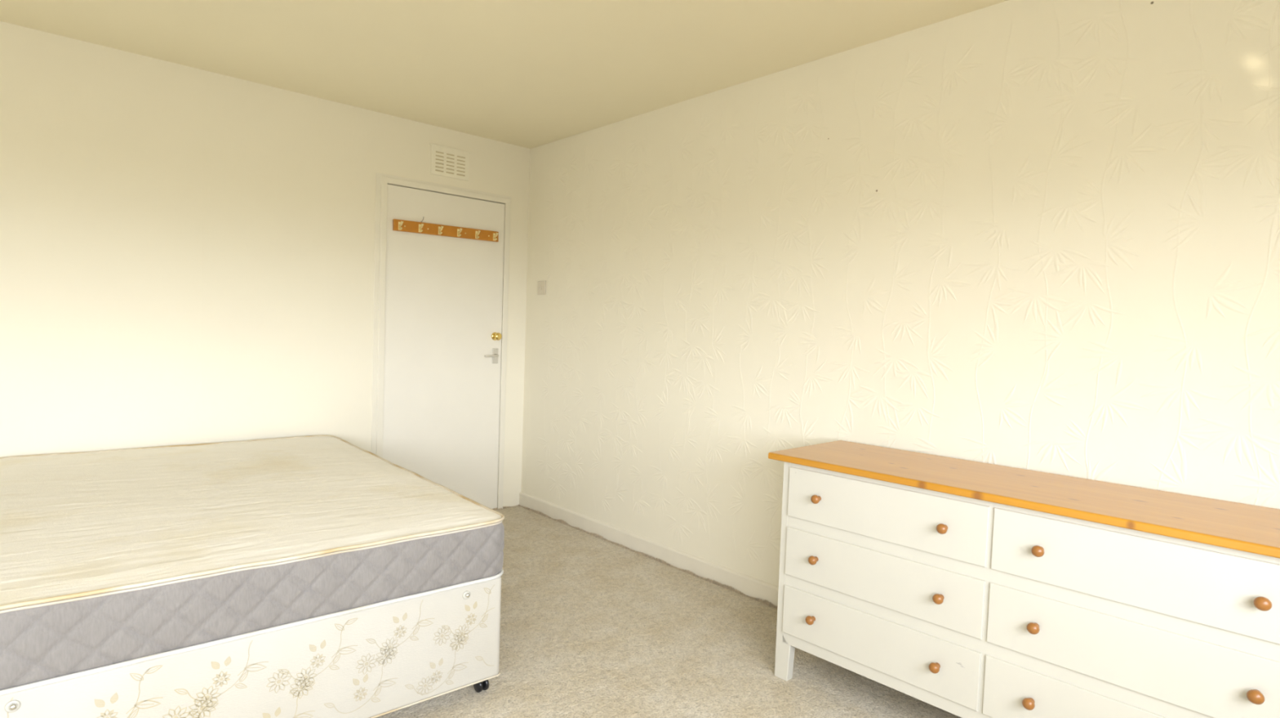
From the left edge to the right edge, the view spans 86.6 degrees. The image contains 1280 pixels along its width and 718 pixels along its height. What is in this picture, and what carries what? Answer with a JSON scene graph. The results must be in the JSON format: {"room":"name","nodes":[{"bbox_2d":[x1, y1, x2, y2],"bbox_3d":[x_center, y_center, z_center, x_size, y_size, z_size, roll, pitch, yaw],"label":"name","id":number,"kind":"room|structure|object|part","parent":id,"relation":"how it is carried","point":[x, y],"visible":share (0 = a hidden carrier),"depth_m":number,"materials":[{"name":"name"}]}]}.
{"room":"bedroom","nodes":[
{"label":"bedroom","id":0,"kind":"room"},
{"bbox_2d":[0,21,530,506],"bbox_3d":[-2.654,-0.192,2.857,5.020,2.359,0.121,0,3,-42],"label":"wall","id":1,"kind":"structure","parent":0,"point":[187,254],"depth_m":3.22,"materials":[{"name":"white paint"}]},
{"bbox_2d":[371,172,511,509],"bbox_3d":[-1.217,-0.032,4.160,0.870,2.025,0.110,0,3,-42],"label":"trim","id":2,"kind":"structure","parent":1,"relation":"attached to","point":[382,180],"depth_m":3.87,"materials":[{"name":"white paint"}]},
{"bbox_2d":[382,184,504,508],"bbox_3d":[-1.176,-0.006,4.131,0.762,1.967,0.095,0,3,-42],"label":"door","id":3,"kind":"structure","parent":1,"relation":"in","point":[444,294],"depth_m":4.12,"materials":[{"name":"paint"}]},
{"bbox_2d":[392,218,498,241],"bbox_3d":[-1.138,-0.782,4.072,0.676,0.101,0.060,0,3,-42],"label":"coat rack","id":4,"kind":"object","parent":3,"relation":"attached to","point":[402,225],"visible":1,"depth_m":4.06,"materials":[{"name":"orange wood"}]},
{"bbox_3d":[-0.945,-0.021,4.313,0.107,0.022,0.044,0,3,-42],"label":"lever","id":5,"kind":"part","parent":3,"relation":"part of","materials":[{"name":"paint"}]},
{"bbox_3d":[-0.929,-0.019,4.358,0.041,0.098,0.009,0,3,-42],"label":"handle plate","id":6,"kind":"part","parent":3,"relation":"part of","materials":[{"name":"paint"}]},
{"bbox_3d":[-0.909,-0.144,4.331,0.049,0.049,0.047,0,3,-42],"label":"knob","id":7,"kind":"part","parent":3,"relation":"part of","materials":[{"name":"gold metal"}]},
{"bbox_2d":[429,142,470,180],"bbox_3d":[-1.140,-1.178,4.077,0.262,0.175,0.008,0,3,-42],"label":"air vent","id":8,"kind":"object","parent":1,"relation":"in","point":[447,162],"visible":1,"depth_m":4.08,"materials":[{"name":"paint"}]},
{"bbox_2d":[0,0,1008,148],"bbox_3d":[-1.023,-1.291,1.151,5.140,0.100,4.970,0,3,-42],"label":"ceiling","id":9,"kind":"structure","parent":0,"point":[526,73],"depth_m":2.81,"materials":[{"name":"paint"}]},
{"bbox_2d":[375,504,961,717],"bbox_3d":[-1.108,1.152,1.259,5.140,0.124,4.970,0,3,-42],"label":"floor","id":10,"kind":"structure","parent":0,"point":[593,625],"depth_m":2.53,"materials":[{"name":"grey carpet"}]},
{"bbox_2d":[0,576,501,717],"bbox_3d":[-1.556,0.847,2.501,1.316,0.391,1.908,0,3,-40],"label":"base","id":11,"kind":"object","parent":10,"relation":"on","point":[376,661],"visible":0.42,"depth_m":1.84,"materials":[{"name":"white fabric"}]},
{"bbox_2d":[0,435,504,695],"bbox_3d":[-1.548,0.553,2.492,1.348,0.195,1.928,0,3,-40],"label":"mattress","id":12,"kind":"object","parent":11,"relation":"on","point":[109,559],"visible":1,"depth_m":1.93,"materials":[{"name":"beige fabric"}]},
{"bbox_3d":[-1.545,0.461,2.488,1.327,0.012,1.907,0,3,-40],"label":"panel","id":13,"kind":"part","parent":12,"relation":"part of","materials":[{"name":"beige fabric"}]},
{"bbox_2d":[768,440,1279,717],"bbox_3d":[1.118,0.762,2.031,0.503,0.790,1.478,0,4,-44],"label":"dresser","id":14,"kind":"object","parent":10,"relation":"on","point":[962,588],"visible":1,"depth_m":1.84,"materials":[{"name":"white wood"}]},
{"bbox_3d":[0.521,0.737,2.375,0.035,0.768,0.059,0,4,-44],"label":"leg","id":15,"kind":"part","parent":14,"relation":"part of","materials":[{"name":"beige paint"}]},
{"bbox_3d":[0.569,0.870,2.265,0.034,0.030,0.030,0,4,-44],"label":"knob","id":16,"kind":"part","parent":14,"relation":"part of","materials":[{"name":"brown wood"}]},
{"bbox_3d":[0.576,0.667,2.256,0.034,0.030,0.030,0,4,-44],"label":"knob","id":17,"kind":"part","parent":14,"relation":"part of","materials":[{"name":"brown wood"}]},
{"bbox_3d":[0.583,0.463,2.247,0.034,0.030,0.030,0,4,-44],"label":"knob","id":18,"kind":"part","parent":14,"relation":"part of","materials":[{"name":"brown wood"}]},
{"bbox_3d":[0.873,0.884,2.275,0.420,0.166,0.649,0,4,-44],"label":"drawer","id":19,"kind":"part","parent":14,"relation":"part of","materials":[{"name":"beige paint"}]},
{"bbox_3d":[0.880,0.680,2.266,0.420,0.166,0.649,0,4,-44],"label":"drawer","id":20,"kind":"part","parent":14,"relation":"part of","materials":[{"name":"beige paint"}]},
{"bbox_3d":[0.887,0.473,2.257,0.420,0.170,0.649,0,4,-44],"label":"drawer","id":21,"kind":"part","parent":14,"relation":"part of","materials":[{"name":"beige paint"}]},
{"bbox_3d":[0.854,0.893,1.968,0.034,0.030,0.030,0,4,-44],"label":"knob","id":22,"kind":"part","parent":14,"relation":"part of","materials":[{"name":"brown wood"}]},
{"bbox_3d":[0.861,0.690,1.959,0.034,0.030,0.030,0,4,-44],"label":"knob","id":23,"kind":"part","parent":14,"relation":"part of","materials":[{"name":"brown wood"}]},
{"bbox_3d":[0.869,0.486,1.950,0.034,0.030,0.030,0,4,-44],"label":"knob","id":24,"kind":"part","parent":14,"relation":"part of","materials":[{"name":"brown wood"}]},
{"bbox_3d":[1.025,0.906,1.790,0.034,0.030,0.030,0,4,-44],"label":"knob","id":25,"kind":"part","parent":14,"relation":"part of","materials":[{"name":"brown wood"}]},
{"bbox_3d":[1.032,0.704,1.781,0.034,0.030,0.030,0,4,-44],"label":"knob","id":26,"kind":"part","parent":14,"relation":"part of","materials":[{"name":"brown wood"}]},
{"bbox_3d":[1.039,0.500,1.772,0.034,0.030,0.030,0,4,-44],"label":"knob","id":27,"kind":"part","parent":14,"relation":"part of","materials":[{"name":"brown wood"}]},
{"bbox_3d":[1.335,0.921,1.794,0.420,0.166,0.664,0,4,-44],"label":"drawer","id":28,"kind":"part","parent":14,"relation":"part of","materials":[{"name":"beige paint"}]},
{"bbox_3d":[1.343,0.717,1.785,0.420,0.166,0.664,0,4,-44],"label":"drawer","id":29,"kind":"part","parent":14,"relation":"part of","materials":[{"name":"beige paint"}]},
{"bbox_3d":[1.350,0.511,1.775,0.420,0.170,0.664,0,4,-44],"label":"drawer","id":30,"kind":"part","parent":14,"relation":"part of","materials":[{"name":"beige paint"}]},
{"bbox_3d":[1.331,0.728,1.469,0.034,0.030,0.030,0,4,-44],"label":"knob","id":31,"kind":"part","parent":14,"relation":"part of","materials":[{"name":"brown wood"}]},
{"bbox_3d":[1.339,0.524,1.460,0.034,0.030,0.030,0,4,-44],"label":"knob","id":32,"kind":"part","parent":14,"relation":"part of","materials":[{"name":"brown wood"}]},
{"bbox_2d":[520,0,1279,586],"bbox_3d":[0.832,-0.070,2.848,0.121,2.359,4.840,0,3,-42],"label":"wall","id":33,"kind":"structure","parent":0,"point":[1037,235],"depth_m":2.49,"materials":[{"name":"paint"}]},
{"bbox_2d":[537,280,546,294],"bbox_3d":[-0.632,-0.456,4.352,0.014,0.086,0.086,0,3,-42],"label":"light switch","id":34,"kind":"object","parent":33,"relation":"attached to","point":[541,286],"visible":1,"depth_m":4.35,"materials":[{"name":"plastic"}]},
{"bbox_2d":[519,491,778,606],"bbox_3d":[0.745,1.063,2.853,0.013,0.090,4.599,0,3,-42],"label":"baseboard","id":35,"kind":"structure","parent":33,"relation":"attached to","point":[751,586],"depth_m":3.54,"materials":[{"name":"paint"}]}
]}

